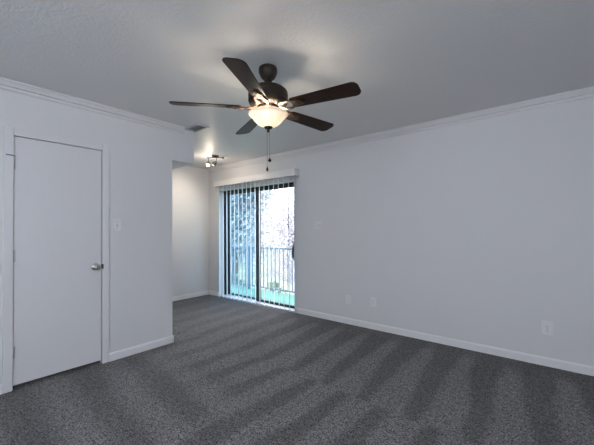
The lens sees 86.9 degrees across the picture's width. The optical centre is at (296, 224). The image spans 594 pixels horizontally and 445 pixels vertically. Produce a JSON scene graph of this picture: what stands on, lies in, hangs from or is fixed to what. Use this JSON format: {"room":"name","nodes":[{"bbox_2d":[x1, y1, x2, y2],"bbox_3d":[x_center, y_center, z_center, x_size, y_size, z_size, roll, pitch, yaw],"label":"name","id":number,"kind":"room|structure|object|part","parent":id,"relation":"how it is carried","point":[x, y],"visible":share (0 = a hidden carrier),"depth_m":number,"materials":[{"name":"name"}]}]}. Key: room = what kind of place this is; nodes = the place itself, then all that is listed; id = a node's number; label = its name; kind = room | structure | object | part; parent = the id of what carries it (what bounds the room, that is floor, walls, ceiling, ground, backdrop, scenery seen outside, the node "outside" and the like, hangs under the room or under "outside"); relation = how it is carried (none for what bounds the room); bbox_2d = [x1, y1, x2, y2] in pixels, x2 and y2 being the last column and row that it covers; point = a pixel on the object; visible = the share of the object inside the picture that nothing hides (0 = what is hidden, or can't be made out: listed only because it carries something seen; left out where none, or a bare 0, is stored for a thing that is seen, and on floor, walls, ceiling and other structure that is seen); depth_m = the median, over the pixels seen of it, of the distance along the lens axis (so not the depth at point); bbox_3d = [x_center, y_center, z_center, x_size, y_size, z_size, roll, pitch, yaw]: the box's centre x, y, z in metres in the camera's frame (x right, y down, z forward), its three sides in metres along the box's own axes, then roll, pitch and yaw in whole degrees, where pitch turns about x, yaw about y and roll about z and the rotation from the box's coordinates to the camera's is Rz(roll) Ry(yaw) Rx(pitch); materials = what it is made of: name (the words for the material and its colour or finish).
{"room":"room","nodes":[
{"label":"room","id":0,"kind":"room"},
{"bbox_2d":[0,89,171,383],"bbox_3d":[-3.243,0.097,2.776,1.896,2.440,3.495,-1,-1,39],"label":"wall","id":1,"kind":"structure","parent":0,"point":[140,155],"depth_m":3.18,"materials":[{"name":"white paint"}]},
{"bbox_2d":[2,126,108,393],"bbox_3d":[-2.073,0.269,2.751,0.183,2.080,0.754,-1,-1,39],"label":"door","id":2,"kind":"structure","parent":1,"relation":"in","point":[51,319],"depth_m":2.68,"materials":[{"name":"white paint"}]},
{"bbox_3d":[-1.861,0.392,2.916,0.067,0.066,0.066,-1,-1,39],"label":"knob","id":3,"kind":"part","parent":2,"relation":"part of","materials":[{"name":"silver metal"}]},
{"bbox_2d":[0,335,173,394],"bbox_3d":[-2.539,1.266,2.200,0.133,0.078,3.508,-1,-1,39],"label":"baseboard","id":4,"kind":"structure","parent":1,"relation":"attached to","point":[133,350],"depth_m":3.22,"materials":[{"name":"white paint"}]},
{"bbox_2d":[0,77,185,133],"bbox_3d":[-2.452,-1.098,2.223,0.060,0.074,3.625,-1,-1,39],"label":"trim","id":5,"kind":"structure","parent":1,"relation":"attached to","point":[5,84],"depth_m":2.85,"materials":[{"name":"white paint"}]},
{"bbox_2d":[113,219,120,230],"bbox_3d":[-1.762,-0.001,3.078,0.018,0.120,0.072,-1,-1,39],"label":"light switch","id":6,"kind":"object","parent":1,"relation":"attached to","point":[116,222],"visible":1,"depth_m":3.08,"materials":[{"name":"white plastic"}]},
{"bbox_2d":[172,130,193,168],"bbox_3d":[-2.055,-0.916,4.251,1.896,0.393,0.280,-1,-1,39],"label":"wall","id":7,"kind":"structure","parent":0,"point":[182,144],"depth_m":3.67,"materials":[{"name":"white paint"}]},
{"bbox_2d":[172,166,208,296],"bbox_3d":[-3.450,0.115,4.116,0.120,2.440,5.307,-1,-1,39],"label":"wall","id":8,"kind":"structure","parent":0,"point":[190,185],"depth_m":5.82,"materials":[{"name":"white paint"}]},
{"bbox_2d":[172,290,208,300],"bbox_3d":[-2.285,1.305,5.412,0.013,0.078,1.812,-1,-1,39],"label":"baseboard","id":9,"kind":"structure","parent":8,"relation":"attached to","point":[186,296],"depth_m":5.79,"materials":[{"name":"white paint"}]},
{"bbox_2d":[231,285,294,305],"bbox_3d":[-0.727,1.541,6.348,6.000,0.150,1.173,-1,-1,39],"label":"floor","id":10,"kind":"structure","parent":0,"point":[278,297],"depth_m":6.53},
{"bbox_2d":[231,245,294,292],"bbox_3d":[-0.422,0.977,6.732,6.000,0.985,0.050,-1,-1,39],"label":"balcony railing","id":11,"kind":"object","parent":10,"relation":"on","point":[232,246],"visible":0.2,"depth_m":6.92,"materials":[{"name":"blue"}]},
{"bbox_3d":[-1.119,1.008,7.301,0.040,0.945,0.040,-1,-1,39],"label":"post","id":12,"kind":"part","parent":11,"relation":"part of","materials":[{"name":"grey metal"}]},
{"bbox_3d":[-0.426,0.504,6.738,6.000,0.040,0.050,-1,-1,39],"label":"rail","id":13,"kind":"part","parent":11,"relation":"part of","materials":[{"name":"grey metal"}]},
{"bbox_3d":[-0.420,1.384,6.727,6.000,0.030,0.036,-1,-1,39],"label":"rail","id":14,"kind":"part","parent":11,"relation":"part of","materials":[{"name":"grey metal"}]},
{"bbox_2d":[0,0,593,168],"bbox_3d":[-0.606,-1.212,1.865,7.407,0.120,5.647,-1,-1,39],"label":"ceiling","id":15,"kind":"structure","parent":0,"point":[412,62],"depth_m":2.13,"materials":[{"name":"white paint"}]},
{"bbox_2d":[185,123,209,131],"bbox_3d":[-1.160,-1.118,3.626,0.276,0.014,0.164,-1,-1,39],"label":"ceiling vent","id":16,"kind":"object","parent":15,"relation":"in","point":[197,127],"visible":0.98,"depth_m":3.62,"materials":[{"name":"metal"}]},
{"bbox_2d":[206,155,223,165],"bbox_3d":[-1.305,-1.019,5.001,0.288,0.176,0.125,0,-1,-3],"label":"light bar","id":17,"kind":"object","parent":15,"relation":"attached to","point":[214,163],"visible":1,"depth_m":4.99,"materials":[{"name":"silver metal"}]},
{"bbox_2d":[169,57,360,170],"bbox_3d":[-0.174,-0.769,2.303,1.315,0.758,1.301,-1,-1,39],"label":"ceiling fan","id":18,"kind":"object","parent":15,"relation":"hanging from","point":[268,100],"visible":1,"depth_m":2.18,"materials":[{"name":"brown wood"}]},
{"bbox_3d":[-0.645,-0.851,2.225,0.490,0.006,0.140,0,12,-9],"label":"blade","id":19,"kind":"part","parent":18,"relation":"part of","materials":[{"name":"brown wood"}]},
{"bbox_3d":[-0.292,-0.858,1.860,0.140,0.006,0.490,12,2,11],"label":"blade","id":20,"kind":"part","parent":18,"relation":"part of","materials":[{"name":"brown wood"}]},
{"bbox_3d":[-0.404,-0.847,2.687,0.140,0.006,0.490,-14,5,-26],"label":"blade","id":21,"kind":"part","parent":18,"relation":"part of","materials":[{"name":"brown wood"}]},
{"bbox_3d":[-0.209,-0.763,2.291,0.289,0.100,0.289,-1,-1,39],"label":"lamp shade","id":22,"kind":"part","parent":18,"relation":"part of","materials":[{"name":"white glass"}]},
{"bbox_3d":[0.111,-0.851,2.594,0.490,0.006,0.140,0,-14,-43],"label":"blade","id":23,"kind":"part","parent":18,"relation":"part of","materials":[{"name":"brown wood"}]},
{"bbox_3d":[0.178,-0.858,2.084,0.490,0.006,0.140,-1,-13,28],"label":"blade","id":24,"kind":"part","parent":18,"relation":"part of","materials":[{"name":"brown wood"}]},
{"bbox_2d":[0,294,593,444],"bbox_3d":[-0.653,1.347,1.755,7.407,0.120,5.447,-1,-1,39],"label":"floor","id":25,"kind":"structure","parent":0,"point":[233,372],"depth_m":2.41,"materials":[{"name":"grey carpet"}]},
{"bbox_2d":[209,97,593,366],"bbox_3d":[1.120,0.144,3.949,7.407,2.560,0.220,-1,-1,39],"label":"wall","id":26,"kind":"structure","parent":0,"point":[481,231],"depth_m":3.32,"materials":[{"name":"white paint"}]},
{"bbox_2d":[213,168,298,311],"bbox_3d":[-0.758,0.243,5.272,1.979,2.134,0.106,-1,-1,39],"label":"vertical blind","id":27,"kind":"object","parent":26,"relation":"attached to","point":[289,172],"visible":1,"depth_m":5.28,"materials":[{"name":"white plastic"}]},
{"bbox_2d":[220,182,294,311],"bbox_3d":[-0.688,0.397,5.419,1.865,2.115,0.210,-1,-1,39],"label":"door","id":28,"kind":"structure","parent":26,"relation":"in","point":[259,301],"depth_m":5.46,"materials":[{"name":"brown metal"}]},
{"bbox_3d":[-0.983,0.350,5.747,0.895,1.940,0.032,-1,-1,39],"label":"fixed panel","id":29,"kind":"part","parent":28,"relation":"part of","materials":[{"name":"clear glass"}]},
{"bbox_3d":[-0.345,0.339,5.173,0.930,1.940,0.030,-1,-1,39],"label":"sliding panel","id":30,"kind":"part","parent":28,"relation":"part of","materials":[{"name":"clear glass"}]},
{"bbox_2d":[315,221,321,228],"bbox_3d":[0.307,0.003,4.461,0.116,0.116,0.018,-1,-1,39],"label":"double light switch","id":31,"kind":"object","parent":26,"relation":"attached to","point":[318,223],"visible":1,"depth_m":4.46,"materials":[{"name":"white plastic"}]},
{"bbox_2d":[371,297,375,306],"bbox_3d":[0.955,0.970,3.929,0.074,0.118,0.010,-1,-1,39],"label":"power outlet","id":32,"kind":"object","parent":26,"relation":"attached to","point":[373,300],"visible":1,"depth_m":3.93,"materials":[{"name":"white plastic"}]},
{"bbox_2d":[206,86,593,172],"bbox_3d":[1.024,-1.100,3.856,7.167,0.074,0.060,-1,-1,39],"label":"trim","id":33,"kind":"structure","parent":26,"relation":"attached to","point":[588,92],"depth_m":3.43,"materials":[{"name":"white paint"}]},
{"bbox_2d":[209,290,593,375],"bbox_3d":[1.054,1.264,3.844,7.167,0.078,0.013,-1,-1,39],"label":"baseboard","id":34,"kind":"structure","parent":26,"relation":"attached to","point":[535,359],"depth_m":3.28,"materials":[{"name":"white paint"}]},
{"bbox_2d":[542,321,552,335],"bbox_3d":[2.275,0.939,2.850,0.082,0.128,0.010,-1,-1,39],"label":"power outlet","id":35,"kind":"object","parent":26,"relation":"attached to","point":[547,327],"visible":1,"depth_m":2.85,"materials":[{"name":"white plastic"}]},
{"label":"outside","id":36,"kind":"structure","parent":0,"visible":0},
{"bbox_2d":[231,244,291,294],"bbox_3d":[18.543,4.828,46.289,90.000,0.200,84.800,-1,-1,39],"label":"ground","id":37,"kind":"structure","parent":36,"point":[240,266],"depth_m":29.53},
{"bbox_2d":[231,273,250,287],"bbox_3d":[-2.501,3.163,12.205,1.836,2.558,1.840,-1,-1,39],"label":"shrub","id":38,"kind":"object","parent":37,"relation":"on","point":[240,281],"visible":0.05,"depth_m":12.17,"materials":[{"name":"green plant"}]},
{"bbox_2d":[231,189,281,284],"bbox_3d":[-4.006,0.000,19.565,7.076,9.086,6.854,0,-1,-10],"label":"leafy tree","id":39,"kind":"object","parent":37,"relation":"on","point":[253,194],"visible":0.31,"depth_m":18.72,"materials":[{"name":"green plant"}]},
{"bbox_2d":[231,188,294,294],"bbox_3d":[-0.244,0.895,14.328,5.467,7.122,5.425,-1,-1,29],"label":"bare tree","id":40,"kind":"object","parent":37,"relation":"on","point":[287,241],"visible":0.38,"depth_m":13.89,"materials":[{"name":"white plant"}]},
{"bbox_2d":[255,190,293,265],"bbox_3d":[-3.716,0.181,30.367,9.052,8.997,9.038,-1,-1,39],"label":"tree","id":41,"kind":"object","parent":37,"relation":"on","point":[268,237],"visible":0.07,"depth_m":29.32,"materials":[{"name":"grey plant"}]},
{"bbox_2d":[265,281,290,293],"bbox_3d":[-0.797,3.189,10.963,1.877,2.454,1.896,-1,-1,39],"label":"shrub","id":42,"kind":"object","parent":37,"relation":"on","point":[273,282],"visible":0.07,"depth_m":10.88,"materials":[{"name":"green plant"}]}
]}

